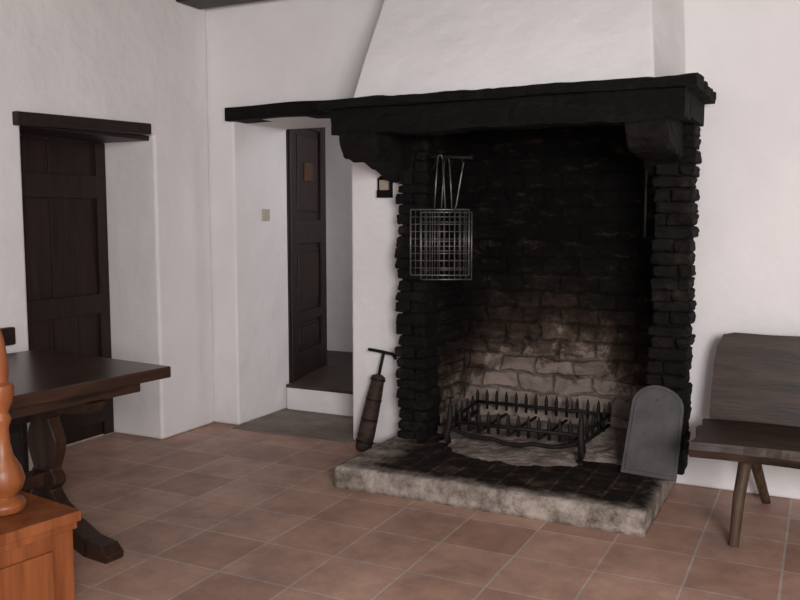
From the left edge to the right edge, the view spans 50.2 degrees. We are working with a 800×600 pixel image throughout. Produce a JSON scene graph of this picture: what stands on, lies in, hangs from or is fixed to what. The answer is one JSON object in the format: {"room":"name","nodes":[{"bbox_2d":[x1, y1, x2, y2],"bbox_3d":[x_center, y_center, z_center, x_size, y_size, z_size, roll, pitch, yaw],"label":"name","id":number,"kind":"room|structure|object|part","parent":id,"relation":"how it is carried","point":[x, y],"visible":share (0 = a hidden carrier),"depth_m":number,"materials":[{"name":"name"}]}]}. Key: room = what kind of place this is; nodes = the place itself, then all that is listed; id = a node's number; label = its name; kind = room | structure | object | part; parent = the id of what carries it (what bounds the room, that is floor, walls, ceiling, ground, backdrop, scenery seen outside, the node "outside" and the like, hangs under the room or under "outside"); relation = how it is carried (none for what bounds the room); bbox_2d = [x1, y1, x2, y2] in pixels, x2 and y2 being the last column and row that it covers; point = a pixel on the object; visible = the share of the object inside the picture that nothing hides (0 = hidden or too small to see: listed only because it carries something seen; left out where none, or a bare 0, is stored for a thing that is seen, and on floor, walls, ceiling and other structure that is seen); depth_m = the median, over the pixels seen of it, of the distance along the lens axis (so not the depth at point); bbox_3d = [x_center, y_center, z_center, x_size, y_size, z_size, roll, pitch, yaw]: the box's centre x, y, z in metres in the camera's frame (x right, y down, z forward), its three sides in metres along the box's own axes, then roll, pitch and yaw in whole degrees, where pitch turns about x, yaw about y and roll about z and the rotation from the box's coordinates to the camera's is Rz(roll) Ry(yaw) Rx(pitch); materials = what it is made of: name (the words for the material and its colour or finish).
{"room":"historic interior","nodes":[
{"label":"historic interior","id":0,"kind":"room"},
{"bbox_2d":[0,0,213,470],"bbox_3d":[-2.987,-0.345,2.797,0.460,2.950,6.778,3,6,26],"label":"wall","id":1,"kind":"structure","parent":0,"point":[142,61],"depth_m":5.31,"materials":[{"name":"white paint"}]},
{"bbox_2d":[20,135,113,444],"bbox_3d":[-2.075,-0.023,5.050,0.119,1.858,0.960,3,6,26],"label":"door","id":2,"kind":"structure","parent":1,"relation":"in","point":[64,200],"depth_m":5.19,"materials":[{"name":"brown wood"}]},
{"bbox_2d":[12,111,150,142],"bbox_3d":[-1.916,-0.984,4.847,0.490,0.100,1.015,3,6,26],"label":"lintel","id":3,"kind":"object","parent":1,"relation":"attached to","point":[74,128],"visible":0.92,"depth_m":4.78,"materials":[{"name":"brown wood"}]},
{"bbox_2d":[289,350,352,387],"bbox_3d":[0.105,0.661,6.805,3.000,0.180,1.695,3,6,26],"label":"floor","id":4,"kind":"structure","parent":0,"point":[338,370],"depth_m":6.76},
{"bbox_2d":[325,127,352,351],"bbox_3d":[0.428,-0.869,7.308,3.000,2.770,0.150,3,6,26],"label":"wall","id":5,"kind":"structure","parent":0,"point":[338,170],"depth_m":7.75,"materials":[{"name":"white paint"}]},
{"bbox_2d":[30,408,799,599],"bbox_3d":[-0.176,1.273,1.906,6.700,0.100,7.420,3,6,26],"label":"floor","id":6,"kind":"structure","parent":0,"point":[215,510],"depth_m":3.74,"materials":[{"name":"tile"}]},
{"bbox_2d":[0,327,31,492],"bbox_3d":[-2.208,0.631,3.619,0.273,0.850,1.570,3,6,26],"label":"chair","id":7,"kind":"object","parent":6,"relation":"on","point":[18,426],"visible":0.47,"depth_m":4.14,"materials":[{"name":"brown wood"}]},
{"bbox_2d":[0,329,80,599],"bbox_3d":[-1.378,0.609,2.651,0.400,1.080,0.600,4,7,35],"label":"cabinet","id":8,"kind":"object","parent":6,"relation":"on","point":[37,553],"visible":1,"depth_m":2.71,"materials":[{"name":"orange wood"}]},
{"bbox_2d":[7,349,170,563],"bbox_3d":[-1.793,0.704,3.331,0.928,0.760,1.550,3,7,32],"label":"table","id":9,"kind":"object","parent":6,"relation":"on","point":[48,384],"visible":0.8,"depth_m":3.57,"materials":[{"name":"brown wood"}]},
{"bbox_2d":[233,409,353,443],"bbox_3d":[-0.589,0.846,5.784,0.870,0.008,0.635,3,6,26],"label":"threshold slab","id":10,"kind":"object","parent":6,"relation":"on","point":[286,422],"visible":0.76,"depth_m":5.75,"materials":[{"name":"stone"}]},
{"bbox_2d":[286,382,352,415],"bbox_3d":[-0.425,0.723,6.103,0.860,0.190,0.110,3,6,26],"label":"step","id":11,"kind":"structure","parent":6,"relation":"on","point":[338,400],"depth_m":6.13,"materials":[{"name":"white paint"}]},
{"bbox_2d":[356,348,396,451],"bbox_3d":[-0.152,0.605,5.173,0.249,0.622,0.141,-2,6,-17],"label":"pump","id":12,"kind":"object","parent":6,"relation":"on","point":[366,431],"visible":0.97,"depth_m":5.12,"materials":[{"name":"brown wood"}]},
{"bbox_2d":[316,0,715,536],"bbox_3d":[0.634,-0.509,4.536,1.903,2.944,1.275,3,6,26],"label":"fireplace","id":13,"kind":"object","parent":6,"relation":"on","point":[562,109],"depth_m":4.59,"materials":[{"name":"brick"}]},
{"bbox_2d":[410,154,472,279],"bbox_3d":[0.251,-0.455,4.697,0.344,0.693,0.199,3,6,26],"label":"grill","id":14,"kind":"object","parent":13,"relation":"attached to","point":[438,156],"visible":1,"depth_m":4.69,"materials":[{"name":"metal"}]},
{"bbox_2d":[316,72,715,111],"bbox_3d":[0.568,-1.016,4.352,1.903,0.070,0.715,3,6,26],"label":"mantel shelf","id":15,"kind":"object","parent":13,"relation":"attached to","point":[627,84],"depth_m":4.01,"materials":[{"name":"black wood"}]},
{"bbox_2d":[353,0,684,97],"bbox_3d":[0.594,-1.500,4.345,1.593,0.934,0.630,3,6,26],"label":"hood","id":16,"kind":"object","parent":13,"relation":"attached to","point":[416,46],"depth_m":4.17,"materials":[{"name":"paint"}]},
{"bbox_3d":[0.706,0.695,4.772,0.839,0.299,0.487,3,6,26],"label":"fire grate","id":17,"kind":"part","parent":13,"relation":"part of","materials":[{"name":"black metal"}]},
{"bbox_2d":[643,171,647,237],"bbox_3d":[1.255,-0.513,4.331,0.047,0.392,0.014,1,6,10],"label":"hanging poker","id":18,"kind":"object","parent":13,"relation":"hanging from","point":[646,172],"visible":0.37,"depth_m":4.33,"materials":[{"name":"metal"}]},
{"bbox_2d":[620,385,683,481],"bbox_3d":[1.264,0.651,4.247,0.268,0.457,0.034,7,-6,20],"label":"plate","id":19,"kind":"object","parent":13,"relation":"on","point":[653,436],"depth_m":4.24,"materials":[{"name":"grey metal"}]},
{"bbox_2d":[689,332,799,546],"bbox_3d":[2.186,0.639,3.613,1.761,0.859,0.716,3,6,26],"label":"bench","id":20,"kind":"object","parent":6,"relation":"on","point":[754,421],"visible":1,"depth_m":4.03,"materials":[{"name":"brown wood"}]},
{"bbox_2d":[205,0,799,499],"bbox_3d":[1.377,-0.533,4.749,6.600,2.950,0.620,3,6,26],"label":"wall","id":21,"kind":"structure","parent":0,"point":[747,252],"depth_m":5.18,"materials":[{"name":"white paint"}]},
{"bbox_2d":[262,209,269,220],"bbox_3d":[-0.929,-0.591,5.931,0.018,0.080,0.080,3,6,26],"label":"light switch","id":22,"kind":"object","parent":21,"relation":"attached to","point":[265,212],"visible":1,"depth_m":5.92,"materials":[{"name":"plastic"}]},
{"bbox_2d":[225,99,339,123],"bbox_3d":[-0.527,-1.191,5.341,1.270,0.095,0.190,3,6,26],"label":"lintel","id":23,"kind":"object","parent":21,"relation":"attached to","point":[255,113],"visible":0.59,"depth_m":5.38,"materials":[{"name":"black wood"}]},
{"bbox_2d":[286,127,326,381],"bbox_3d":[-0.727,-0.433,6.664,0.052,2.020,0.800,1,6,14],"label":"door","id":24,"kind":"structure","parent":21,"relation":"in","point":[305,147],"depth_m":6.61,"materials":[{"name":"brown wood"}]},
{"bbox_2d":[377,176,392,197],"bbox_3d":[-0.091,-0.677,5.099,0.090,0.130,0.039,3,6,26],"label":"holder","id":25,"kind":"object","parent":21,"relation":"attached to","point":[385,186],"visible":0.96,"depth_m":5.09,"materials":[{"name":"black metal"}]},
{"bbox_3d":[0.154,-1.837,2.384,6.800,0.100,9.100,3,6,26],"label":"ceiling","id":26,"kind":"structure","parent":0,"visible":0},
{"bbox_2d":[176,0,262,8],"bbox_3d":[0.665,-1.725,2.868,5.885,0.205,3.000,3,6,26],"label":"ceiling beams","id":27,"kind":"structure","parent":26,"relation":"attached to","point":[199,4],"depth_m":5.33,"materials":[{"name":"brown wood"}]}
]}

